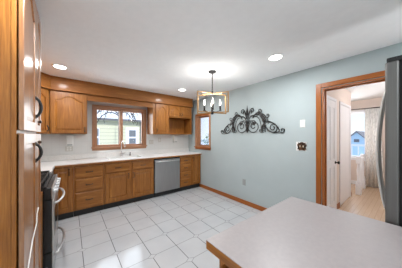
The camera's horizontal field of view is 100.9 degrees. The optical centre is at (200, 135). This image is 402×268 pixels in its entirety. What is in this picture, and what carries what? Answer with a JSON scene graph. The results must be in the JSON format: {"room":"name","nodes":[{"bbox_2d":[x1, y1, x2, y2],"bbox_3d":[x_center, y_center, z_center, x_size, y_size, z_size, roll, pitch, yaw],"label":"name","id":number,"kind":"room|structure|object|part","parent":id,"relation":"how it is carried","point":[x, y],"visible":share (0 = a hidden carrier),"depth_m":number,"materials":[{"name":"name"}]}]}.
{"room":"kitchen","nodes":[
{"label":"kitchen","id":0,"kind":"room"},
{"bbox_2d":[49,90,146,172],"bbox_3d":[-1.902,0.205,3.994,3.750,2.450,0.150,0,0,-38],"label":"wall","id":1,"kind":"structure","parent":0,"point":[89,103],"depth_m":3.60,"materials":[{"name":"white paint"}]},
{"bbox_2d":[36,88,49,133],"bbox_3d":[-2.880,-0.408,2.709,0.615,0.757,0.640,0,0,-38],"label":"upper cabinet","id":2,"kind":"object","parent":1,"relation":"attached to","point":[45,93],"visible":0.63,"depth_m":2.78,"materials":[{"name":"brown wood"}]},
{"bbox_3d":[-2.625,-0.407,2.666,0.014,0.627,0.237,0,0,7],"label":"door panel","id":3,"kind":"part","parent":2,"relation":"part of","materials":[{"name":"brown wood"}]},
{"bbox_2d":[50,90,86,133],"bbox_3d":[-2.494,-0.408,3.150,0.535,0.757,0.424,0,0,-38],"label":"upper cabinet","id":4,"kind":"object","parent":1,"relation":"attached to","point":[68,110],"visible":1,"depth_m":3.00,"materials":[{"name":"brown wood"}]},
{"bbox_3d":[-2.391,-0.407,3.019,0.392,0.611,0.014,0,0,-38],"label":"door panel","id":5,"kind":"part","parent":4,"relation":"part of","materials":[{"name":"brown wood"}]},
{"bbox_2d":[66,135,72,145],"bbox_3d":[-2.595,0.095,3.282,0.110,0.220,0.094,0,0,-38],"label":"box","id":6,"kind":"object","parent":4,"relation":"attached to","point":[69,138],"visible":1,"depth_m":3.25,"materials":[{"name":"white plastic"}]},
{"bbox_2d":[41,134,188,155],"bbox_3d":[-1.855,0.225,3.930,3.745,0.530,0.008,0,0,-38],"label":"backsplash","id":7,"kind":"structure","parent":1,"relation":"attached to","point":[52,144],"depth_m":3.49,"materials":[{"name":"tile"}]},
{"bbox_2d":[65,146,72,150],"bbox_3d":[-2.630,0.265,3.309,0.120,0.100,0.009,0,0,-38],"label":"backsplash outlet","id":8,"kind":"object","parent":7,"relation":"attached to","point":[67,148],"visible":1,"depth_m":3.31,"materials":[{"name":"grey plastic"}]},
{"bbox_2d":[173,135,176,142],"bbox_3d":[-0.741,0.095,4.741,0.110,0.210,0.094,0,0,-38],"label":"outlet","id":9,"kind":"object","parent":7,"relation":"attached to","point":[174,136],"visible":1,"depth_m":4.70,"materials":[{"name":"white plastic"}]},
{"bbox_2d":[41,148,188,161],"bbox_3d":[-1.842,0.435,3.923,3.737,0.100,0.019,0,0,-38],"label":"backsplash","id":10,"kind":"structure","parent":1,"relation":"attached to","point":[111,154],"depth_m":3.68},
{"bbox_2d":[41,72,192,107],"bbox_3d":[-1.596,-0.903,3.393,1.415,0.231,3.837,0,0,25],"label":"trim","id":11,"kind":"structure","parent":1,"relation":"attached to","point":[49,82],"depth_m":3.35,"materials":[{"name":"brown wood"}]},
{"bbox_2d":[91,104,146,150],"bbox_3d":[-1.908,-0.170,3.961,1.200,0.990,0.195,0,0,-38],"label":"window","id":12,"kind":"structure","parent":1,"relation":"in","point":[120,110],"depth_m":3.91,"materials":[{"name":"brown wood"}]},
{"bbox_3d":[-2.125,-0.180,3.809,0.504,0.832,0.035,0,0,-38],"label":"sash","id":13,"kind":"part","parent":12,"relation":"part of","materials":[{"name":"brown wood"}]},
{"bbox_3d":[-1.861,0.287,3.901,1.200,0.075,0.044,0,0,-38],"label":"sill","id":14,"kind":"part","parent":12,"relation":"part of","materials":[{"name":"brown wood"}]},
{"bbox_3d":[-1.710,-0.180,4.136,0.504,0.832,0.035,0,0,-38],"label":"sash","id":15,"kind":"part","parent":12,"relation":"part of","materials":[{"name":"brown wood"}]},
{"bbox_2d":[87,95,152,107],"bbox_3d":[-1.786,-0.729,3.737,1.303,0.117,0.378,0,0,-38],"label":"trim","id":16,"kind":"structure","parent":1,"relation":"attached to","point":[89,97],"depth_m":3.52,"materials":[{"name":"brown wood"}]},
{"bbox_2d":[147,103,167,133],"bbox_3d":[-1.099,-0.408,4.247,0.405,0.757,0.424,0,0,-38],"label":"upper cabinet","id":17,"kind":"object","parent":1,"relation":"attached to","point":[157,116],"visible":0.98,"depth_m":4.11,"materials":[{"name":"brown wood"}]},
{"bbox_3d":[-0.978,-0.407,4.129,0.327,0.727,0.020,0,0,-38],"label":"door","id":18,"kind":"part","parent":17,"relation":"part of","materials":[{"name":"brown wood"}]},
{"bbox_3d":[-0.979,-0.407,4.130,0.217,0.617,0.014,0,0,-38],"label":"door panel","id":19,"kind":"part","parent":17,"relation":"part of","materials":[{"name":"brown wood"}]},
{"bbox_2d":[168,105,191,134],"bbox_3d":[-0.652,-0.408,4.600,0.735,0.757,0.424,0,0,-38],"label":"upper cabinet","id":20,"kind":"object","parent":1,"relation":"attached to","point":[179,117],"visible":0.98,"depth_m":4.67,"materials":[{"name":"brown wood"}]},
{"bbox_3d":[-0.687,-0.633,4.358,0.337,0.274,0.020,0,0,-38],"label":"door","id":21,"kind":"part","parent":20,"relation":"part of","materials":[{"name":"brown wood"}]},
{"bbox_3d":[-0.688,-0.633,4.359,0.241,0.178,0.014,0,0,-38],"label":"door panel","id":22,"kind":"part","parent":20,"relation":"part of","materials":[{"name":"brown wood"}]},
{"bbox_3d":[-0.409,-0.633,4.579,0.251,0.178,0.014,0,0,-38],"label":"door panel","id":23,"kind":"part","parent":20,"relation":"part of","materials":[{"name":"brown wood"}]},
{"bbox_3d":[-0.408,-0.633,4.578,0.347,0.274,0.020,0,0,-38],"label":"door","id":24,"kind":"part","parent":20,"relation":"part of","materials":[{"name":"brown wood"}]},
{"bbox_2d":[35,0,401,100],"bbox_3d":[1.716,-1.070,2.413,7.720,0.100,7.110,0,0,-38],"label":"ceiling","id":25,"kind":"structure","parent":0,"point":[165,47],"depth_m":1.76,"materials":[{"name":"white paint"}]},
{"bbox_2d":[51,64,67,69],"bbox_3d":[-2.086,-1.013,2.456,0.195,0.012,0.195,0,0,-38],"label":"recessed light","id":26,"kind":"object","parent":25,"relation":"in","point":[58,66],"visible":1,"depth_m":2.43,"materials":[{"name":"white plastic"}]},
{"bbox_2d":[197,70,228,113],"bbox_3d":[0.180,-0.677,2.642,0.489,0.685,0.294,0,0,0],"label":"chandelier","id":27,"kind":"object","parent":25,"relation":"hanging from","point":[212,72],"visible":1,"depth_m":2.62,"materials":[{"name":"black metal"}]},
{"bbox_3d":[0.180,-0.518,2.642,0.548,0.320,0.022,0,0,-29],"label":"frame","id":28,"kind":"part","parent":27,"relation":"part of","materials":[{"name":"gold metal"}]},
{"bbox_3d":[0.180,-0.512,2.642,0.232,0.320,0.512,0,0,-38],"label":"frame","id":29,"kind":"part","parent":27,"relation":"part of","materials":[{"name":"gold metal"}]},
{"bbox_2d":[267,54,283,60],"bbox_3d":[0.970,-1.013,2.163,0.195,0.012,0.195,0,0,-38],"label":"recessed light","id":30,"kind":"object","parent":25,"relation":"in","point":[274,57],"visible":1,"depth_m":2.15,"materials":[{"name":"white plastic"}]},
{"bbox_2d":[54,183,384,267],"bbox_3d":[1.725,1.470,2.401,7.720,0.080,7.080,0,0,-38],"label":"floor","id":31,"kind":"structure","parent":0,"point":[172,230],"depth_m":2.55,"materials":[{"name":"tile"}]},
{"bbox_2d":[0,0,42,267],"bbox_3d":[-1.452,0.206,0.992,0.729,2.448,0.685,0,0,-38],"label":"tall cabinet","id":32,"kind":"object","parent":31,"relation":"on","point":[21,106],"visible":1,"depth_m":0.93,"materials":[{"name":"brown wood"}]},
{"bbox_3d":[-1.227,0.156,1.169,0.019,2.348,0.685,0,0,-38],"label":"frame","id":33,"kind":"part","parent":32,"relation":"part of","materials":[{"name":"brown wood"}]},
{"bbox_3d":[-1.133,-0.509,1.094,0.022,0.959,0.437,0,0,-38],"label":"door","id":34,"kind":"part","parent":32,"relation":"part of","materials":[{"name":"brown wood"}]},
{"bbox_3d":[-1.133,0.643,1.094,0.022,1.310,0.437,0,0,-38],"label":"door","id":35,"kind":"part","parent":32,"relation":"part of","materials":[{"name":"brown wood"}]},
{"bbox_3d":[-1.135,-0.509,1.092,0.014,0.829,0.307,0,0,-38],"label":"door panel","id":36,"kind":"part","parent":32,"relation":"part of","materials":[{"name":"brown wood"}]},
{"bbox_3d":[-1.135,0.643,1.092,0.014,1.180,0.307,0,0,-38],"label":"door panel","id":37,"kind":"part","parent":32,"relation":"part of","materials":[{"name":"brown wood"}]},
{"bbox_2d":[27,207,38,267],"bbox_3d":[-1.126,0.992,1.117,0.013,0.869,0.455,0,0,-38],"label":"power cord","id":38,"kind":"object","parent":32,"relation":"hanging from","point":[38,207],"visible":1,"depth_m":1.10,"materials":[{"name":"white plastic"}]},
{"bbox_3d":[-1.343,-0.509,1.360,0.022,0.959,0.231,0,0,-38],"label":"door","id":39,"kind":"part","parent":32,"relation":"part of","materials":[{"name":"brown wood"}]},
{"bbox_3d":[-1.344,-0.509,1.359,0.014,0.849,0.121,0,0,-38],"label":"door panel","id":40,"kind":"part","parent":32,"relation":"part of","materials":[{"name":"brown wood"}]},
{"bbox_3d":[-1.344,0.643,1.359,0.014,1.200,0.121,0,0,-38],"label":"door panel","id":41,"kind":"part","parent":32,"relation":"part of","materials":[{"name":"brown wood"}]},
{"bbox_3d":[-1.220,-0.210,1.248,0.048,0.171,0.031,0,0,-38],"label":"handle","id":42,"kind":"part","parent":32,"relation":"part of","materials":[{"name":"black metal"}]},
{"bbox_3d":[-1.343,0.643,1.360,0.022,1.310,0.231,0,0,-38],"label":"door","id":43,"kind":"part","parent":32,"relation":"part of","materials":[{"name":"brown wood"}]},
{"bbox_3d":[-1.220,0.125,1.248,0.047,0.156,0.031,0,0,-38],"label":"handle","id":44,"kind":"part","parent":32,"relation":"part of","materials":[{"name":"black metal"}]},
{"bbox_2d":[41,191,41,267],"bbox_3d":[-1.720,0.983,1.327,0.642,0.895,0.170,0,0,-38],"label":"base cabinet","id":45,"kind":"object","parent":31,"relation":"on","point":[41,191],"visible":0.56,"depth_m":1.54,"materials":[{"name":"brown wood"}]},
{"bbox_2d":[41,171,64,267],"bbox_3d":[-1.962,0.944,1.742,0.832,0.972,0.765,0,0,-38],"label":"stove","id":46,"kind":"object","parent":31,"relation":"on","point":[50,183],"visible":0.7,"depth_m":1.64,"materials":[{"name":"black metal"}]},
{"bbox_2d":[41,173,52,188],"bbox_3d":[-2.015,0.507,1.700,0.695,0.014,0.761,0,0,-38],"label":"cooktop","id":47,"kind":"object","parent":46,"relation":"in","point":[47,182],"depth_m":1.80,"materials":[{"name":"metal"}]},
{"bbox_3d":[-1.734,1.260,1.922,0.060,0.200,0.759,0,0,-38],"label":"warming drawer","id":48,"kind":"part","parent":46,"relation":"part of","materials":[{"name":"black metal"}]},
{"bbox_3d":[-1.734,0.895,1.922,0.060,0.510,0.759,0,0,-38],"label":"oven door","id":49,"kind":"part","parent":46,"relation":"part of","materials":[{"name":"black ceramic"}]},
{"bbox_3d":[-1.735,0.574,1.921,0.057,0.112,0.759,0,0,-38],"label":"control panel","id":50,"kind":"part","parent":46,"relation":"part of","materials":[{"name":"silver metal"}]},
{"bbox_3d":[-1.709,0.574,1.942,0.010,0.112,0.759,0,0,-38],"label":"panel","id":51,"kind":"part","parent":46,"relation":"part of","materials":[{"name":"metal"}]},
{"bbox_3d":[-1.705,1.260,1.944,0.013,0.200,0.759,0,0,-38],"label":"drawer","id":52,"kind":"part","parent":46,"relation":"part of","materials":[{"name":"metal"}]},
{"bbox_3d":[-1.705,0.895,1.944,0.013,0.510,0.759,0,0,-38],"label":"door","id":53,"kind":"part","parent":46,"relation":"part of","materials":[{"name":"metal"}]},
{"bbox_3d":[-1.699,0.910,1.949,0.002,0.280,0.525,0,0,-38],"label":"oven glass","id":54,"kind":"part","parent":46,"relation":"part of","materials":[{"name":"black ceramic"}]},
{"bbox_3d":[-1.671,1.215,1.971,0.091,0.024,0.639,0,0,-38],"label":"handle","id":55,"kind":"part","parent":46,"relation":"part of","materials":[{"name":"metal"}]},
{"bbox_3d":[-1.671,0.695,1.971,0.091,0.024,0.639,0,0,-38],"label":"handle","id":56,"kind":"part","parent":46,"relation":"part of","materials":[{"name":"metal"}]},
{"bbox_2d":[53,166,73,219],"bbox_3d":[-2.485,0.978,3.017,0.263,0.904,0.644,0,0,-38],"label":"base cabinet","id":57,"kind":"object","parent":31,"relation":"on","point":[66,205],"visible":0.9,"depth_m":2.82,"materials":[{"name":"brown wood"}]},
{"bbox_3d":[-2.317,0.925,2.796,0.222,0.727,0.020,0,0,-38],"label":"door","id":58,"kind":"part","parent":57,"relation":"part of","materials":[{"name":"brown wood"}]},
{"bbox_3d":[-2.318,0.925,2.796,0.122,0.627,0.014,0,0,-38],"label":"door panel","id":59,"kind":"part","parent":57,"relation":"part of","materials":[{"name":"brown wood"}]},
{"bbox_2d":[74,163,102,215],"bbox_3d":[-2.204,0.978,3.240,0.450,0.904,0.642,0,0,-38],"label":"base cabinet","id":60,"kind":"object","parent":31,"relation":"on","point":[88,179],"visible":0.98,"depth_m":3.00,"materials":[{"name":"brown wood"}]},
{"bbox_3d":[-2.031,0.655,3.021,0.412,0.197,0.020,0,0,-38],"label":"drawer","id":61,"kind":"part","parent":60,"relation":"part of","materials":[{"name":"brown wood"}]},
{"bbox_3d":[-2.031,0.885,3.021,0.412,0.217,0.020,0,0,-38],"label":"drawer","id":62,"kind":"part","parent":60,"relation":"part of","materials":[{"name":"brown wood"}]},
{"bbox_3d":[-2.031,1.153,3.021,0.412,0.272,0.020,0,0,-38],"label":"drawer","id":63,"kind":"part","parent":60,"relation":"part of","materials":[{"name":"brown wood"}]},
{"bbox_2d":[103,159,153,209],"bbox_3d":[-1.634,0.978,3.687,0.996,0.904,0.644,0,0,-38],"label":"base cabinet","id":64,"kind":"object","parent":31,"relation":"on","point":[126,182],"visible":0.96,"depth_m":3.42,"materials":[{"name":"brown wood"}]},
{"bbox_3d":[-1.655,0.640,3.317,0.447,0.167,0.020,0,0,-38],"label":"false drawer","id":65,"kind":"part","parent":64,"relation":"part of","materials":[{"name":"brown wood"}]},
{"bbox_3d":[-1.655,1.018,3.317,0.447,0.542,0.020,0,0,-38],"label":"door","id":66,"kind":"part","parent":64,"relation":"part of","materials":[{"name":"brown wood"}]},
{"bbox_3d":[-1.656,1.018,3.317,0.327,0.422,0.014,0,0,-38],"label":"door panel","id":67,"kind":"part","parent":64,"relation":"part of","materials":[{"name":"brown wood"}]},
{"bbox_2d":[41,151,201,172],"bbox_3d":[-1.459,0.505,3.436,3.737,0.040,1.255,0,0,-38],"label":"countertop","id":68,"kind":"structure","parent":64,"relation":"on","point":[49,166],"depth_m":3.22,"materials":[{"name":"white laminate"}]},
{"bbox_2d":[105,155,143,159],"bbox_3d":[-1.675,0.569,3.664,0.700,0.192,0.430,0,0,-38],"label":"sink","id":69,"kind":"object","parent":68,"relation":"in","point":[130,156],"visible":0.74,"depth_m":3.74,"materials":[{"name":"white ceramic"}]},
{"bbox_2d":[109,156,139,158],"bbox_3d":[-1.675,0.575,3.664,0.652,0.180,0.382,0,0,-38],"label":"basin","id":70,"kind":"object","parent":69,"relation":"in","point":[117,157],"depth_m":3.74,"materials":[{"name":"white plastic"}]},
{"bbox_3d":[-1.266,0.640,3.623,0.447,0.167,0.020,0,0,-38],"label":"false drawer","id":71,"kind":"part","parent":64,"relation":"part of","materials":[{"name":"brown wood"}]},
{"bbox_3d":[-1.266,1.018,3.623,0.447,0.542,0.020,0,0,-38],"label":"door","id":72,"kind":"part","parent":64,"relation":"part of","materials":[{"name":"brown wood"}]},
{"bbox_3d":[-1.267,1.018,3.623,0.327,0.422,0.014,0,0,-38],"label":"door panel","id":73,"kind":"part","parent":64,"relation":"part of","materials":[{"name":"brown wood"}]},
{"bbox_2d":[153,157,179,197],"bbox_3d":[-0.953,0.979,4.178,0.660,0.903,0.655,0,0,-38],"label":"dishwasher","id":74,"kind":"object","parent":31,"relation":"on","point":[166,170],"visible":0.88,"depth_m":3.94,"materials":[{"name":"silver metal"}]},
{"bbox_2d":[178,156,190,190],"bbox_3d":[-0.567,0.978,4.528,0.358,0.904,0.642,0,0,-38],"label":"base cabinet","id":75,"kind":"object","parent":31,"relation":"on","point":[185,161],"visible":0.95,"depth_m":4.29,"materials":[{"name":"brown wood"}]},
{"bbox_3d":[-0.394,0.646,4.309,0.327,0.169,0.020,0,0,-38],"label":"drawer","id":76,"kind":"part","parent":75,"relation":"part of","materials":[{"name":"brown wood"}]},
{"bbox_3d":[-0.394,0.832,4.309,0.327,0.169,0.020,0,0,-38],"label":"drawer","id":77,"kind":"part","parent":75,"relation":"part of","materials":[{"name":"brown wood"}]},
{"bbox_3d":[-0.394,1.018,4.309,0.327,0.169,0.020,0,0,-38],"label":"drawer","id":78,"kind":"part","parent":75,"relation":"part of","materials":[{"name":"brown wood"}]},
{"bbox_3d":[-0.394,1.204,4.309,0.327,0.169,0.020,0,0,-38],"label":"drawer","id":79,"kind":"part","parent":75,"relation":"part of","materials":[{"name":"brown wood"}]},
{"bbox_2d":[190,155,200,188],"bbox_3d":[-0.302,0.978,4.735,0.310,0.904,0.644,0,0,-38],"label":"base cabinet","id":80,"kind":"object","parent":31,"relation":"on","point":[195,159],"visible":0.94,"depth_m":4.51,"materials":[{"name":"brown wood"}]},
{"bbox_3d":[-0.127,0.922,4.519,0.277,0.732,0.020,0,0,-38],"label":"door","id":81,"kind":"part","parent":80,"relation":"part of","materials":[{"name":"brown wood"}]},
{"bbox_3d":[-0.128,0.922,4.520,0.177,0.632,0.014,0,0,-38],"label":"door panel","id":82,"kind":"part","parent":80,"relation":"part of","materials":[{"name":"brown wood"}]},
{"bbox_2d":[206,196,401,267],"bbox_3d":[1.015,0.958,0.221,0.898,0.945,2.093,0,0,-38],"label":"kitchen island","id":83,"kind":"object","parent":31,"relation":"on","point":[294,232],"visible":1,"depth_m":0.77,"materials":[{"name":"beige laminate"}]},
{"bbox_2d":[355,156,361,194],"bbox_3d":[3.828,0.965,4.030,0.104,0.930,0.104,0,0,-38],"label":"newel post","id":84,"kind":"object","parent":31,"relation":"on","point":[358,186],"visible":1,"depth_m":4.00,"materials":[{"name":"white paint"}]},
{"bbox_2d":[360,157,363,188],"bbox_3d":[4.113,0.998,4.274,0.640,0.864,0.047,0,0,-40],"label":"stair railing","id":85,"kind":"object","parent":31,"relation":"on","point":[361,165],"visible":0.29,"depth_m":4.33,"materials":[{"name":"white paint"}]},
{"bbox_2d":[360,154,364,188],"bbox_3d":[4.398,0.965,4.517,0.104,0.930,0.104,0,0,-38],"label":"newel post","id":86,"kind":"object","parent":31,"relation":"on","point":[361,155],"visible":0.64,"depth_m":4.48,"materials":[{"name":"white paint"}]},
{"bbox_2d":[376,55,401,226],"bbox_3d":[1.620,0.495,0.950,0.910,1.870,0.849,0,0,-38],"label":"refrigerator","id":87,"kind":"object","parent":31,"relation":"on","point":[391,103],"visible":0.75,"depth_m":0.92,"materials":[{"name":"grey metal"}]},
{"bbox_3d":[1.343,0.110,1.220,0.020,0.947,0.081,0,0,-38],"label":"handle","id":88,"kind":"part","parent":87,"relation":"part of","materials":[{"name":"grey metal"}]},
{"bbox_3d":[1.422,0.110,1.282,0.020,0.947,0.081,0,0,-38],"label":"handle","id":89,"kind":"part","parent":87,"relation":"part of","materials":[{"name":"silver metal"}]},
{"bbox_3d":[1.240,0.148,1.063,0.453,1.123,0.052,0,0,-38],"label":"door","id":90,"kind":"part","parent":87,"relation":"part of","materials":[{"name":"grey metal"}]},
{"bbox_2d":[189,42,401,208],"bbox_3d":[1.774,0.205,2.459,0.130,2.450,7.110,0,0,-38],"label":"wall","id":91,"kind":"structure","parent":0,"point":[272,168],"depth_m":2.96,"materials":[{"name":"blue paint"}]},
{"bbox_2d":[194,114,210,149],"bbox_3d":[0.081,-0.110,4.575,0.175,0.990,0.690,0,0,-38],"label":"window","id":92,"kind":"structure","parent":91,"relation":"in","point":[198,117],"depth_m":4.76,"materials":[{"name":"brown wood"}]},
{"bbox_3d":[0.029,0.347,4.534,0.044,0.075,0.690,0,0,-38],"label":"sill","id":93,"kind":"part","parent":92,"relation":"part of","materials":[{"name":"brown wood"}]},
{"bbox_3d":[0.120,-0.120,4.606,0.035,0.832,0.522,0,0,-38],"label":"sash","id":94,"kind":"part","parent":92,"relation":"part of","materials":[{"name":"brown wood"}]},
{"bbox_2d":[199,184,266,210],"bbox_3d":[0.829,1.386,3.544,0.014,0.088,2.805,0,0,-38],"label":"baseboard","id":95,"kind":"structure","parent":91,"relation":"attached to","point":[237,199],"depth_m":3.63,"materials":[{"name":"brown wood"}]},
{"bbox_2d":[221,108,284,133],"bbox_3d":[0.940,-0.325,3.380,0.041,0.569,1.510,0,0,-38],"label":"wall decoration","id":96,"kind":"object","parent":91,"relation":"attached to","point":[261,115],"visible":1,"depth_m":3.33,"materials":[{"name":"grey metal"}]},
{"bbox_2d":[296,142,306,150],"bbox_3d":[1.568,0.170,2.600,0.020,0.140,0.153,0,0,-38],"label":"switch plate","id":97,"kind":"object","parent":91,"relation":"attached to","point":[300,146],"visible":1,"depth_m":2.60,"materials":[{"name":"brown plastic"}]},
{"bbox_2d":[300,120,304,127],"bbox_3d":[1.581,-0.185,2.586,0.016,0.120,0.075,0,0,-38],"label":"wall switch","id":98,"kind":"object","parent":91,"relation":"attached to","point":[302,122],"visible":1,"depth_m":2.59,"materials":[{"name":"white plastic"}]},
{"bbox_2d":[316,70,384,205],"bbox_3d":[2.071,0.341,2.075,0.158,2.178,1.046,0,0,-38],"label":"door frame","id":99,"kind":"structure","parent":91,"relation":"in","point":[376,75],"depth_m":2.39,"materials":[{"name":"brown wood"}]},
{"bbox_3d":[1.712,0.341,2.417,0.017,2.178,0.065,0,0,-38],"label":"casing","id":100,"kind":"part","parent":99,"relation":"part of","materials":[{"name":"brown wood"}]},
{"bbox_2d":[327,88,350,203],"bbox_3d":[2.314,0.205,3.730,2.290,2.450,1.200,0,0,-38],"label":"wall","id":101,"kind":"structure","parent":0,"point":[343,95],"depth_m":3.29,"materials":[{"name":"beige paint"}]},
{"bbox_2d":[327,95,339,208],"bbox_3d":[2.315,0.372,2.912,0.710,2.115,0.085,0,0,-38],"label":"door","id":102,"kind":"structure","parent":101,"relation":"in","point":[332,162],"depth_m":2.98,"materials":[{"name":"white paint"}]},
{"bbox_2d":[339,101,350,206],"bbox_3d":[3.135,0.372,3.600,0.930,2.115,0.017,0,0,-38],"label":"door","id":103,"kind":"structure","parent":101,"relation":"in","point":[344,112],"depth_m":3.56,"materials":[{"name":"white paint"}]},
{"bbox_2d":[351,98,384,181],"bbox_3d":[4.847,0.205,4.610,0.120,2.450,2.750,0,0,-38],"label":"wall","id":104,"kind":"structure","parent":0,"point":[369,103],"depth_m":4.69,"materials":[{"name":"beige paint"}]},
{"bbox_2d":[351,110,364,159],"bbox_3d":[4.468,-0.007,5.056,0.165,1.465,0.950,0,0,-38],"label":"window","id":105,"kind":"structure","parent":104,"relation":"in","point":[353,111],"depth_m":4.88,"materials":[{"name":"white paint"}]},
{"bbox_3d":[4.455,-0.760,4.937,0.091,0.043,1.350,0,0,-38],"label":"curtain rod","id":106,"kind":"object","parent":104,"relation":"attached to","visible":0},
{"bbox_2d":[365,108,384,187],"bbox_3d":[4.733,0.328,4.523,0.059,2.145,0.375,0,0,-38],"label":"curtain","id":107,"kind":"object","parent":106,"relation":"hanging from","point":[371,115],"visible":0.83,"depth_m":4.57,"materials":[{"name":"white fabric"}]},
{"label":"outside","id":108,"kind":"structure","parent":0,"visible":0},
{"bbox_3d":[-3.672,2.180,28.923,150.000,0.300,130.000,0,0,-38],"label":"ground","id":109,"kind":"structure","parent":108,"visible":0},
{"bbox_2d":[97,110,140,144],"bbox_3d":[-7.566,-0.370,9.291,12.200,4.800,6.440,0,0,-38],"label":"house","id":110,"kind":"structure","parent":109,"relation":"on","point":[107,133],"depth_m":8.18,"materials":[{"name":"beige"}]},
{"bbox_3d":[-3.570,0.105,8.627,0.340,0.750,0.015,0,0,-38],"label":"house pane","id":111,"kind":"part","parent":110,"relation":"part of","materials":[{"name":"clear glass"}]},
{"bbox_2d":[97,110,140,143],"bbox_3d":[-2.915,-0.370,5.883,1.937,4.800,0.450,0,0,-41],"label":"bare tree","id":112,"kind":"object","parent":109,"relation":"on","point":[117,114],"visible":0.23,"depth_m":5.93,"materials":[{"name":"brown plant"}]},
{"bbox_2d":[201,135,208,144],"bbox_3d":[0.494,0.941,9.140,1.127,2.182,1.751,0,0,23],"label":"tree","id":113,"kind":"object","parent":109,"relation":"on","point":[206,137],"visible":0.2,"depth_m":9.29,"materials":[{"name":"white plant"}]},
{"bbox_2d":[351,131,364,155],"bbox_3d":[17.388,0.780,18.169,4.200,2.500,2.450,0,0,-38],"label":"house","id":114,"kind":"structure","parent":109,"relation":"on","point":[358,137],"depth_m":16.92,"materials":[{"name":"blue"}]},
{"bbox_2d":[351,144,364,155],"bbox_3d":[6.145,1.190,6.745,0.040,1.680,5.000,0,0,-38],"label":"fence","id":115,"kind":"object","parent":109,"relation":"on","point":[358,145],"visible":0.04,"depth_m":6.59,"materials":[{"name":"white paint"}]},
{"bbox_3d":[6.145,0.740,6.745,0.040,0.780,5.000,0,0,-38],"label":"rail","id":116,"kind":"part","parent":115,"relation":"part of","materials":[{"name":"white paint"}]}
]}

